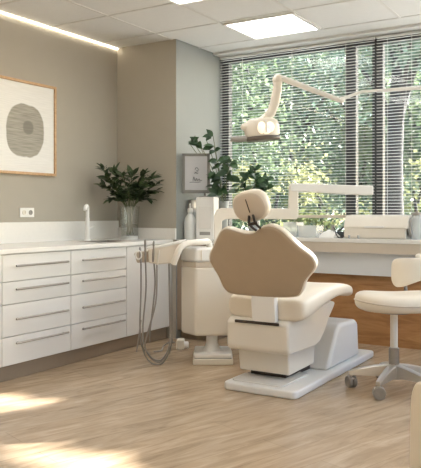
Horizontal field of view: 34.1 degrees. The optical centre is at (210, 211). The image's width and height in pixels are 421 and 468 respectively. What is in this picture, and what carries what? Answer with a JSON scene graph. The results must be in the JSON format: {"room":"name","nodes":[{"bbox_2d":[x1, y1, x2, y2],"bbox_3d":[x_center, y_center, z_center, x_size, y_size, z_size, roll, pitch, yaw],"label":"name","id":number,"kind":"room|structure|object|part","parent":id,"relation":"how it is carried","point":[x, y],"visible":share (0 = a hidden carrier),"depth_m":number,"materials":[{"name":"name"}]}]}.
{"room":"dental clinic","nodes":[
{"label":"dental clinic","id":0,"kind":"room"},
{"bbox_2d":[0,13,116,221],"bbox_3d":[-2.609,-0.210,3.921,0.120,2.720,6.730,0,0,32],"label":"wall","id":1,"kind":"structure","parent":0,"point":[83,72],"depth_m":5.99,"materials":[{"name":"beige paint"}]},
{"bbox_2d":[20,208,33,216],"bbox_3d":[-1.496,0.004,5.596,0.013,0.076,0.152,0,0,32],"label":"wall socket","id":2,"kind":"object","parent":1,"relation":"attached to","point":[24,212],"visible":1,"depth_m":5.59,"materials":[{"name":"white plastic"}]},
{"bbox_2d":[0,75,56,175],"bbox_3d":[-1.618,-0.684,5.378,0.030,0.761,1.120,0,0,32],"label":"framed artwork","id":3,"kind":"object","parent":1,"relation":"attached to","point":[28,110],"visible":1,"depth_m":5.59,"materials":[{"name":"white paper"}]},
{"bbox_2d":[0,11,117,48],"bbox_3d":[-2.578,-1.563,3.841,0.016,0.013,6.426,0,0,32],"label":"strip light","id":4,"kind":"object","parent":1,"relation":"attached to","point":[2,12],"visible":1,"depth_m":5.87,"materials":[{"name":"white plastic"}]},
{"bbox_2d":[0,221,175,243],"bbox_3d":[-1.292,0.166,5.281,0.689,0.168,2.629,0,0,32],"label":"backsplash","id":5,"kind":"structure","parent":1,"relation":"attached to","point":[10,232],"depth_m":5.98,"materials":[{"name":"stone"}]},
{"bbox_2d":[117,39,175,338],"bbox_3d":[-0.623,-0.210,6.485,0.804,2.720,0.120,0,0,32],"label":"wall","id":6,"kind":"structure","parent":0,"point":[146,73],"depth_m":6.38,"materials":[{"name":"beige paint"}]},
{"bbox_2d":[176,39,221,338],"bbox_3d":[-0.100,-0.210,6.680,0.120,2.720,0.999,0,0,32],"label":"wall","id":7,"kind":"structure","parent":0,"point":[198,72],"depth_m":6.45,"materials":[{"name":"paint"}]},
{"bbox_2d":[189,200,195,211],"bbox_3d":[-0.156,-0.055,6.437,0.037,0.110,0.130,0,0,32],"label":"wall control box","id":8,"kind":"object","parent":7,"relation":"attached to","point":[193,202],"visible":0.42,"depth_m":6.40,"materials":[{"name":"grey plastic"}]},
{"bbox_2d":[182,153,209,196],"bbox_3d":[-0.123,-0.336,6.293,0.271,0.400,0.120,0,0,0],"label":"framed picture","id":9,"kind":"object","parent":7,"relation":"attached to","point":[195,166],"visible":0.99,"depth_m":6.27,"materials":[{"name":"white paper"}]},
{"bbox_2d":[0,337,420,467],"bbox_3d":[0.171,1.210,2.674,6.120,0.120,7.530,0,0,32],"label":"floor","id":10,"kind":"structure","parent":0,"point":[117,409],"depth_m":3.84,"materials":[{"name":"brown wood"}]},
{"bbox_2d":[0,255,1,366],"bbox_3d":[-1.816,0.716,4.445,0.674,0.868,0.656,0,0,32],"label":"base cabinet","id":11,"kind":"object","parent":10,"relation":"on","point":[0,255],"visible":1,"depth_m":4.55,"materials":[{"name":"beige paint"}]},
{"bbox_3d":[-1.569,0.939,4.293,0.021,0.187,0.650,0,0,32],"label":"drawer","id":12,"kind":"part","parent":11,"relation":"part of","materials":[{"name":"beige paint"}]},
{"bbox_3d":[-1.569,0.733,4.293,0.021,0.213,0.650,0,0,32],"label":"drawer","id":13,"kind":"part","parent":11,"relation":"part of","materials":[{"name":"white laminate"}]},
{"bbox_3d":[-1.569,0.546,4.293,0.021,0.147,0.650,0,0,32],"label":"drawer","id":14,"kind":"part","parent":11,"relation":"part of","materials":[{"name":"beige paint"}]},
{"bbox_3d":[-1.569,0.378,4.293,0.021,0.179,0.650,0,0,32],"label":"drawer","id":15,"kind":"part","parent":11,"relation":"part of","materials":[{"name":"beige paint"}]},
{"bbox_2d":[0,238,172,253],"bbox_3d":[-1.307,0.265,5.290,0.654,0.030,2.628,0,0,32],"label":"countertop","id":16,"kind":"structure","parent":11,"relation":"on","point":[11,248],"depth_m":5.28,"materials":[{"name":"stone"}]},
{"bbox_2d":[83,204,93,240],"bbox_3d":[-1.072,0.090,5.962,0.066,0.319,0.193,0,0,12],"label":"faucet","id":17,"kind":"object","parent":16,"relation":"on","point":[86,206],"visible":1,"depth_m":5.97,"materials":[{"name":"white plastic"}]},
{"bbox_3d":[-1.073,-0.005,5.934,0.035,0.130,0.142,0,0,-1],"label":"spout","id":18,"kind":"part","parent":17,"relation":"part of","materials":[{"name":"white plastic"}]},
{"bbox_2d":[78,240,126,242],"bbox_3d":[-0.899,0.302,5.833,0.316,0.106,0.436,0,0,32],"label":"sink","id":19,"kind":"object","parent":16,"relation":"in","point":[97,241],"visible":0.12,"depth_m":6.00,"materials":[{"name":"metal"}]},
{"bbox_2d":[120,206,139,239],"bbox_3d":[-0.740,0.100,6.281,0.184,0.300,0.184,0,0,32],"label":"glass vase","id":20,"kind":"object","parent":16,"relation":"on","point":[125,237],"visible":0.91,"depth_m":6.22,"materials":[{"name":"glass"}]},
{"bbox_2d":[95,162,163,234],"bbox_3d":[-0.731,-0.123,6.179,0.648,0.657,0.425,0,0,4],"label":"leafy branches","id":21,"kind":"object","parent":20,"relation":"in","point":[120,194],"visible":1,"depth_m":6.18,"materials":[{"name":"green plant"}]},
{"bbox_3d":[-0.740,0.232,6.281,0.156,0.034,0.156,0,0,32],"label":"glass","id":22,"kind":"part","parent":20,"relation":"part of","materials":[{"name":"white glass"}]},
{"bbox_2d":[0,250,70,381],"bbox_3d":[-1.471,0.716,5.004,0.674,0.868,0.658,0,0,32],"label":"base cabinet","id":23,"kind":"object","parent":10,"relation":"on","point":[36,286],"visible":1,"depth_m":4.83,"materials":[{"name":"white laminate"}]},
{"bbox_3d":[-1.224,0.939,4.851,0.021,0.187,0.652,0,0,32],"label":"drawer","id":24,"kind":"part","parent":23,"relation":"part of","materials":[{"name":"white laminate"}]},
{"bbox_3d":[-1.224,0.378,4.851,0.021,0.179,0.652,0,0,32],"label":"drawer","id":25,"kind":"part","parent":23,"relation":"part of","materials":[{"name":"white laminate"}]},
{"bbox_3d":[-1.224,0.733,4.851,0.021,0.213,0.652,0,0,32],"label":"drawer","id":26,"kind":"part","parent":23,"relation":"part of","materials":[{"name":"beige paint"}]},
{"bbox_3d":[-1.224,0.546,4.851,0.021,0.147,0.652,0,0,32],"label":"drawer","id":27,"kind":"part","parent":23,"relation":"part of","materials":[{"name":"white laminate"}]},
{"bbox_3d":[-1.189,0.888,4.856,0.038,0.015,0.504,0,0,32],"label":"handle","id":28,"kind":"part","parent":23,"relation":"part of","materials":[{"name":"metal"}]},
{"bbox_3d":[-1.189,0.725,4.856,0.038,0.015,0.504,0,0,32],"label":"handle","id":29,"kind":"part","parent":23,"relation":"part of","materials":[{"name":"metal"}]},
{"bbox_3d":[-1.189,0.523,4.856,0.038,0.015,0.504,0,0,32],"label":"handle","id":30,"kind":"part","parent":23,"relation":"part of","materials":[{"name":"metal"}]},
{"bbox_3d":[-1.189,0.365,4.856,0.038,0.015,0.504,0,0,32],"label":"handle","id":31,"kind":"part","parent":23,"relation":"part of","materials":[{"name":"metal"}]},
{"bbox_2d":[65,246,125,364],"bbox_3d":[-1.125,0.716,5.565,0.674,0.868,0.661,0,0,32],"label":"base cabinet","id":32,"kind":"object","parent":10,"relation":"on","point":[98,275],"visible":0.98,"depth_m":5.38,"materials":[{"name":"white laminate"}]},
{"bbox_3d":[-0.877,0.378,5.412,0.021,0.179,0.655,0,0,32],"label":"drawer","id":33,"kind":"part","parent":32,"relation":"part of","materials":[{"name":"white laminate"}]},
{"bbox_3d":[-0.877,0.733,5.412,0.021,0.213,0.655,0,0,32],"label":"drawer","id":34,"kind":"part","parent":32,"relation":"part of","materials":[{"name":"beige paint"}]},
{"bbox_3d":[-0.877,0.939,5.412,0.021,0.187,0.655,0,0,32],"label":"drawer","id":35,"kind":"part","parent":32,"relation":"part of","materials":[{"name":"beige paint"}]},
{"bbox_3d":[-0.877,0.546,5.412,0.021,0.147,0.655,0,0,32],"label":"drawer","id":36,"kind":"part","parent":32,"relation":"part of","materials":[{"name":"beige paint"}]},
{"bbox_3d":[-0.842,0.888,5.418,0.038,0.015,0.507,0,0,32],"label":"handle","id":37,"kind":"part","parent":32,"relation":"part of","materials":[{"name":"metal"}]},
{"bbox_3d":[-0.842,0.725,5.418,0.038,0.015,0.507,0,0,32],"label":"handle","id":38,"kind":"part","parent":32,"relation":"part of","materials":[{"name":"metal"}]},
{"bbox_3d":[-0.842,0.523,5.418,0.038,0.015,0.507,0,0,32],"label":"handle","id":39,"kind":"part","parent":32,"relation":"part of","materials":[{"name":"metal"}]},
{"bbox_3d":[-0.842,0.365,5.418,0.038,0.015,0.507,0,0,32],"label":"handle","id":40,"kind":"part","parent":32,"relation":"part of","materials":[{"name":"metal"}]},
{"bbox_2d":[121,244,168,349],"bbox_3d":[-0.797,0.716,6.130,0.638,0.868,0.646,0,0,32],"label":"base cabinet","id":41,"kind":"object","parent":10,"relation":"on","point":[160,321],"visible":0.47,"depth_m":5.89,"materials":[{"name":"beige paint"}]},
{"bbox_2d":[153,338,188,351],"bbox_3d":[-0.333,1.108,5.722,0.307,0.086,0.118,0,0,-15],"label":"junction box","id":42,"kind":"object","parent":10,"relation":"on","point":[181,343],"visible":0.88,"depth_m":5.70,"materials":[{"name":"beige plastic"}]},
{"bbox_2d":[177,239,226,339],"bbox_3d":[-0.007,0.700,6.337,0.393,0.900,0.496,0,0,32],"label":"base cabinet","id":43,"kind":"object","parent":10,"relation":"on","point":[179,263],"visible":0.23,"depth_m":6.22,"materials":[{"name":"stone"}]},
{"bbox_2d":[184,203,195,238],"bbox_3d":[-0.187,0.084,6.310,0.112,0.331,0.112,0,0,32],"label":"bottle","id":44,"kind":"object","parent":43,"relation":"on","point":[190,220],"visible":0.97,"depth_m":6.27,"materials":[{"name":"white plastic"}]},
{"bbox_2d":[196,197,218,239],"bbox_3d":[-0.028,0.057,6.291,0.170,0.385,0.174,0,0,16],"label":"dispenser","id":45,"kind":"object","parent":43,"relation":"on","point":[206,207],"visible":0.94,"depth_m":6.21,"materials":[{"name":"plastic"}]},
{"bbox_3d":[-0.051,0.050,6.210,0.120,0.200,0.005,0,0,16],"label":"panel","id":46,"kind":"part","parent":45,"relation":"part of","materials":[{"name":"plastic"}]},
{"bbox_2d":[134,183,372,364],"bbox_3d":[0.355,0.463,5.287,1.856,1.383,0.426,0,0,0],"label":"dental delivery unit","id":47,"kind":"object","parent":10,"relation":"on","point":[206,312],"visible":0.92,"depth_m":5.20,"materials":[{"name":"beige plastic"}]},
{"bbox_2d":[147,239,185,264],"bbox_3d":[-0.336,0.304,5.260,0.390,0.181,0.386,0,0,32],"label":"tray","id":48,"kind":"object","parent":47,"relation":"on","point":[169,253],"depth_m":5.13,"materials":[{"name":"white plastic"}]},
{"bbox_3d":[-0.130,0.300,5.210,0.398,0.194,0.086,0,0,-41],"label":"tray arm","id":49,"kind":"part","parent":47,"relation":"part of","materials":[{"name":"beige plastic"}]},
{"bbox_3d":[0.012,1.001,5.330,0.150,0.149,0.150,0,0,0],"label":"post","id":50,"kind":"part","parent":47,"relation":"part of","materials":[{"name":"white plastic"}]},
{"bbox_3d":[0.360,0.036,5.433,0.665,0.530,0.065,0,0,0],"label":"support arm","id":51,"kind":"part","parent":47,"relation":"part of","materials":[{"name":"beige plastic"}]},
{"bbox_3d":[0.956,-0.180,5.433,0.653,0.096,0.075,0,0,0],"label":"arm","id":52,"kind":"part","parent":47,"relation":"part of","materials":[{"name":"white plastic"}]},
{"bbox_2d":[209,189,373,398],"bbox_3d":[0.671,0.504,4.849,0.747,1.291,1.703,0,0,32],"label":"dental chair","id":53,"kind":"object","parent":10,"relation":"on","point":[282,329],"visible":1,"depth_m":4.37,"materials":[{"name":"beige leather"}]},
{"bbox_3d":[0.320,0.304,4.280,0.747,0.472,0.208,0,0,32],"label":"backrest","id":54,"kind":"part","parent":53,"relation":"part of","materials":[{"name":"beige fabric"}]},
{"bbox_3d":[0.344,0.590,4.363,0.170,0.220,0.062,0,0,32],"label":"post","id":55,"kind":"part","parent":53,"relation":"part of","materials":[{"name":"white plastic"}]},
{"bbox_3d":[0.456,0.972,4.678,0.370,0.165,0.437,0,0,32],"label":"casing","id":56,"kind":"part","parent":53,"relation":"part of","materials":[{"name":"beige plastic"}]},
{"bbox_3d":[0.503,0.770,4.735,0.450,0.280,0.796,0,0,32],"label":"casing","id":57,"kind":"part","parent":53,"relation":"part of","materials":[{"name":"beige plastic"}]},
{"bbox_3d":[0.649,0.599,4.894,0.576,0.205,1.160,0,0,32],"label":"seat","id":58,"kind":"part","parent":53,"relation":"part of","materials":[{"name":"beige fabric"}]},
{"bbox_3d":[0.692,1.125,4.955,0.520,0.050,1.500,0,0,32],"label":"plate","id":59,"kind":"part","parent":53,"relation":"part of","materials":[{"name":"white plastic"}]},
{"bbox_2d":[345,254,420,399],"bbox_3d":[1.228,0.715,4.467,0.687,0.870,0.573,0,0,0],"label":"stool","id":60,"kind":"object","parent":10,"relation":"on","point":[404,271],"visible":1,"depth_m":4.41,"materials":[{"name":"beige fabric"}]},
{"bbox_3d":[1.200,0.574,4.440,0.524,0.128,0.450,0,0,0],"label":"seat","id":61,"kind":"part","parent":60,"relation":"part of","materials":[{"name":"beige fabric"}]},
{"bbox_3d":[1.397,0.406,4.600,0.352,0.205,0.120,0,0,0],"label":"backrest","id":62,"kind":"part","parent":60,"relation":"part of","materials":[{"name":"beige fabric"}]},
{"bbox_2d":[410,381,420,467],"bbox_3d":[0.977,0.859,2.200,0.480,0.581,0.466,0,0,-18],"label":"chair","id":63,"kind":"object","parent":10,"relation":"on","point":[415,421],"visible":1,"depth_m":2.31,"materials":[{"name":"beige wood"}]},
{"bbox_2d":[0,0,420,57],"bbox_3d":[0.171,-1.619,2.674,6.120,0.142,7.530,0,0,32],"label":"ceiling","id":64,"kind":"structure","parent":0,"point":[115,23],"depth_m":5.57,"materials":[{"name":"tile"}]},
{"bbox_2d":[167,0,205,4],"bbox_3d":[-0.116,-1.563,4.761,0.644,0.014,0.574,0,0,32],"label":"recessed light","id":65,"kind":"object","parent":64,"relation":"in","point":[177,2],"visible":1,"depth_m":5.09,"materials":[{"name":"white plastic"}]},
{"bbox_2d":[173,0,195,3],"bbox_3d":[-0.116,-1.565,4.761,0.596,0.008,0.526,0,0,32],"label":"diffuser","id":66,"kind":"object","parent":65,"relation":"attached to","point":[174,1],"depth_m":5.09,"materials":[{"name":"white plastic"}]},
{"bbox_2d":[223,12,320,39],"bbox_3d":[0.523,-1.563,5.789,0.644,0.014,0.574,0,0,32],"label":"recessed light","id":67,"kind":"object","parent":64,"relation":"in","point":[289,23],"visible":1,"depth_m":5.77,"materials":[{"name":"white plastic"}]},
{"bbox_3d":[2.293,-1.564,5.459,5.235,0.032,0.160,0,0,32],"label":"window head trim","id":68,"kind":"part","parent":64,"relation":"part of","materials":[{"name":"white paint"}]},
{"bbox_2d":[231,74,420,142],"bbox_3d":[0.935,-1.024,4.802,1.601,1.092,0.213,0,0,-7],"label":"light","id":69,"kind":"object","parent":64,"relation":"hanging from","point":[265,128],"visible":1,"depth_m":4.72,"materials":[{"name":"white plastic"}]},
{"bbox_3d":[0.198,-0.502,4.721,0.117,0.048,0.047,0,0,-6],"label":"handle","id":70,"kind":"part","parent":69,"relation":"part of","materials":[{"name":"grey plastic"}]},
{"bbox_3d":[0.415,-0.766,4.750,0.165,0.314,0.068,0,0,0],"label":"drop arm","id":71,"kind":"part","parent":69,"relation":"part of","materials":[{"name":"beige plastic"}]},
{"bbox_3d":[0.689,-0.854,4.750,0.455,0.201,0.048,0,0,0],"label":"spring arm","id":72,"kind":"part","parent":69,"relation":"part of","materials":[{"name":"white plastic"}]},
{"bbox_3d":[1.272,-0.840,4.831,0.750,0.138,0.042,0,0,-11],"label":"arm","id":73,"kind":"part","parent":69,"relation":"part of","materials":[{"name":"white plastic"}]},
{"bbox_3d":[2.364,-0.210,5.592,5.255,2.720,0.140,0,0,32],"label":"wall window","id":74,"kind":"structure","parent":0,"visible":0},
{"bbox_2d":[222,43,350,236],"bbox_3d":[0.713,-0.647,6.594,1.352,1.795,0.070,0,0,32],"label":"window","id":75,"kind":"structure","parent":74,"relation":"attached to","point":[227,150],"depth_m":6.73,"materials":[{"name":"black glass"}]},
{"bbox_2d":[220,37,374,217],"bbox_3d":[0.773,-0.744,6.458,1.583,1.597,0.034,0,0,32],"label":"blind","id":76,"kind":"object","parent":75,"relation":"attached to","point":[368,38],"visible":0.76,"depth_m":6.37,"materials":[{"name":"white"}]},
{"bbox_3d":[0.314,-0.740,6.723,0.002,1.550,0.002,0,0,32],"label":"cord","id":77,"kind":"part","parent":76,"relation":"part of","materials":[{"name":"white fabric"}]},
{"bbox_3d":[0.774,-1.532,6.458,1.583,0.019,0.033,0,0,32],"label":"head rail","id":78,"kind":"part","parent":76,"relation":"part of","materials":[{"name":"white metal"}]},
{"bbox_3d":[0.773,0.041,6.457,1.579,0.028,0.024,0,0,32],"label":"rail","id":79,"kind":"part","parent":76,"relation":"part of","materials":[{"name":"beige plastic"}]},
{"bbox_2d":[294,236,420,276],"bbox_3d":[2.259,0.387,5.404,5.235,0.317,0.290,0,0,32],"label":"countertop","id":80,"kind":"structure","parent":74,"relation":"attached to","point":[348,256],"depth_m":5.89,"materials":[{"name":"stone"}]},
{"bbox_2d":[189,129,237,228],"bbox_3d":[0.123,-0.252,6.347,0.466,0.959,0.705,0,0,32],"label":"trailing plant","id":81,"kind":"object","parent":80,"relation":"on","point":[216,190],"visible":0.94,"depth_m":6.20,"materials":[{"name":"green plant"}]},
{"bbox_3d":[0.127,0.060,6.697,0.104,0.335,0.104,0,0,32],"label":"pot","id":82,"kind":"part","parent":81,"relation":"part of","materials":[{"name":"beige ceramic"}]},
{"bbox_2d":[228,165,273,230],"bbox_3d":[0.422,-0.099,6.244,0.424,0.653,0.582,0,0,32],"label":"bushy plant","id":83,"kind":"object","parent":80,"relation":"on","point":[261,183],"visible":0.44,"depth_m":6.15,"materials":[{"name":"green plant"}]},
{"bbox_3d":[0.413,0.147,6.521,0.120,0.160,0.120,0,0,32],"label":"pot","id":84,"kind":"part","parent":83,"relation":"part of","materials":[{"name":"white ceramic"}]},
{"bbox_2d":[319,230,339,237],"bbox_3d":[1.058,0.191,6.093,0.140,0.071,0.160,0,0,32],"label":"pouch","id":85,"kind":"object","parent":80,"relation":"on","point":[327,234],"visible":0.94,"depth_m":6.04,"materials":[{"name":"white plastic"}]},
{"bbox_2d":[331,225,343,237],"bbox_3d":[1.113,0.171,6.012,0.039,0.116,0.183,0,0,-20],"label":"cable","id":86,"kind":"object","parent":80,"relation":"on","point":[332,226],"visible":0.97,"depth_m":6.06,"materials":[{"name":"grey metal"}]},
{"bbox_2d":[344,215,416,238],"bbox_3d":[1.449,0.125,5.874,0.578,0.204,0.222,0,0,32],"label":"box","id":87,"kind":"object","parent":80,"relation":"on","point":[355,226],"visible":0.99,"depth_m":5.78,"materials":[{"name":"plastic"}]},
{"bbox_3d":[1.380,0.127,5.791,0.168,0.014,0.008,0,0,32],"label":"handle","id":88,"kind":"part","parent":87,"relation":"part of","materials":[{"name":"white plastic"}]},
{"bbox_3d":[1.443,0.083,5.883,0.558,0.120,0.213,0,0,32],"label":"lid","id":89,"kind":"part","parent":87,"relation":"part of","materials":[{"name":"beige plastic"}]},
{"bbox_3d":[0.907,0.174,6.198,0.183,0.106,0.168,0,0,32],"label":"clear tray","id":90,"kind":"object","parent":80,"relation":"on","visible":0},
{"bbox_2d":[302,230,319,236],"bbox_3d":[0.905,0.196,6.194,0.135,0.056,0.110,0,0,32],"label":"pack","id":91,"kind":"object","parent":90,"relation":"in","point":[306,233],"visible":0.97,"depth_m":6.15,"materials":[{"name":"white plastic"}]},
{"bbox_2d":[307,273,420,349],"bbox_3d":[2.298,0.848,5.467,5.215,0.604,0.138,0,0,32],"label":"wood panel","id":92,"kind":"object","parent":74,"relation":"attached to","point":[373,328],"visible":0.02,"depth_m":5.94,"materials":[{"name":"brown wood"}]},
{"bbox_2d":[351,38,376,214],"bbox_3d":[1.393,-0.647,6.174,0.247,1.795,0.070,0,0,32],"label":"window","id":93,"kind":"structure","parent":74,"relation":"attached to","point":[354,111],"depth_m":6.19,"materials":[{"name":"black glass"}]},
{"bbox_2d":[377,33,420,238],"bbox_3d":[1.683,-0.647,5.995,0.436,1.795,0.070,0,0,32],"label":"window","id":94,"kind":"structure","parent":74,"relation":"attached to","point":[380,150],"depth_m":6.07,"materials":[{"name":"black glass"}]},
{"bbox_2d":[376,30,420,217],"bbox_3d":[1.637,-0.744,5.925,0.414,1.597,0.034,0,0,32],"label":"blind","id":95,"kind":"object","parent":94,"relation":"attached to","point":[419,31],"visible":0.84,"depth_m":5.93,"materials":[{"name":"white"}]},
{"bbox_3d":[1.538,-0.740,5.966,0.002,1.550,0.002,0,0,32],"label":"cord","id":96,"kind":"part","parent":95,"relation":"part of","materials":[{"name":"white fabric"}]},
{"bbox_3d":[1.637,-1.532,5.925,0.414,0.019,0.033,0,0,32],"label":"head rail","id":97,"kind":"part","parent":95,"relation":"part of","materials":[{"name":"white metal"}]},
{"label":"outside","id":98,"kind":"structure","parent":0,"visible":0},
{"bbox_3d":[11.494,1.700,37.641,100.000,0.100,63.870,0,0,32],"label":"ground","id":99,"kind":"structure","parent":98,"visible":0},
{"bbox_2d":[232,61,329,228],"bbox_3d":[-0.009,-1.788,15.484,5.259,7.037,4.456,0,0,-21],"label":"tree","id":100,"kind":"object","parent":99,"relation":"on","point":[313,122],"visible":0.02,"depth_m":14.75,"materials":[{"name":"green plant"}]},
{"bbox_2d":[232,62,332,227],"bbox_3d":[0.554,-4.349,23.756,8.228,12.001,7.144,0,0,32],"label":"tree","id":101,"kind":"object","parent":99,"relation":"on","point":[281,62],"visible":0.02,"depth_m":23.84,"materials":[{"name":"green plant"}]},
{"bbox_2d":[232,143,337,230],"bbox_3d":[0.809,0.405,10.406,2.254,2.888,2.518,0,0,-31],"label":"tree","id":102,"kind":"object","parent":99,"relation":"on","point":[277,188],"visible":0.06,"depth_m":10.24,"materials":[{"name":"green plant"}]},
{"bbox_2d":[232,51,369,229],"bbox_3d":[0.668,-0.997,12.781,4.609,5.800,5.474,0,0,4],"label":"tree","id":103,"kind":"object","parent":99,"relation":"on","point":[269,160],"visible":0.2,"depth_m":12.28,"materials":[{"name":"green plant"}]},
{"bbox_2d":[241,49,371,205],"bbox_3d":[3.546,-4.678,24.824,8.232,12.658,10.041,0,0,-38],"label":"tree","id":104,"kind":"object","parent":99,"relation":"on","point":[345,49],"visible":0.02,"depth_m":24.13,"materials":[{"name":"green plant"}]},
{"bbox_2d":[277,173,371,231],"bbox_3d":[1.853,0.542,10.717,2.354,2.386,1.618,0,0,32],"label":"tree","id":105,"kind":"object","parent":99,"relation":"on","point":[322,223],"visible":0.15,"depth_m":10.71,"materials":[{"name":"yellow plant"}]},
{"bbox_2d":[232,46,420,230],"bbox_3d":[2.055,-1.987,14.905,5.245,7.282,5.189,0,0,-19],"label":"tree","id":106,"kind":"object","parent":99,"relation":"on","point":[319,103],"visible":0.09,"depth_m":13.90,"materials":[{"name":"green plant"}]},
{"bbox_2d":[260,46,420,229],"bbox_3d":[3.240,-1.263,15.002,5.986,7.025,4.158,0,0,37],"label":"tree","id":107,"kind":"object","parent":99,"relation":"on","point":[329,118],"visible":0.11,"depth_m":14.39,"materials":[{"name":"green plant"}]},
{"bbox_2d":[262,47,420,231],"bbox_3d":[4.908,-4.376,24.049,8.830,12.828,8.656,0,0,32],"label":"tree","id":108,"kind":"object","parent":99,"relation":"on","point":[366,47],"visible":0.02,"depth_m":22.26,"materials":[{"name":"green plant"}]},
{"bbox_2d":[288,40,420,214],"bbox_3d":[2.800,-1.604,8.832,3.585,6.521,2.964,0,0,5],"label":"tree","id":109,"kind":"object","parent":99,"relation":"on","point":[395,198],"visible":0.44,"depth_m":9.13,"materials":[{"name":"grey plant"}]},
{"bbox_2d":[322,46,420,232],"bbox_3d":[4.112,-1.450,14.002,4.438,6.264,5.285,0,0,9],"label":"tree","id":110,"kind":"object","parent":99,"relation":"on","point":[369,119],"visible":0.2,"depth_m":13.59,"materials":[{"name":"green plant"}]},
{"bbox_2d":[324,58,420,220],"bbox_3d":[7.181,-3.646,24.707,8.306,13.030,9.146,0,0,-23],"label":"tree","id":111,"kind":"object","parent":99,"relation":"on","point":[335,58],"visible":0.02,"depth_m":24.26,"materials":[{"name":"green plant"}]},
{"bbox_2d":[403,150,420,232],"bbox_3d":[3.488,0.278,11.037,1.624,2.746,1.823,0,0,17],"label":"tree","id":112,"kind":"object","parent":99,"relation":"on","point":[415,200],"visible":0.16,"depth_m":11.09,"materials":[{"name":"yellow plant"}]}
]}

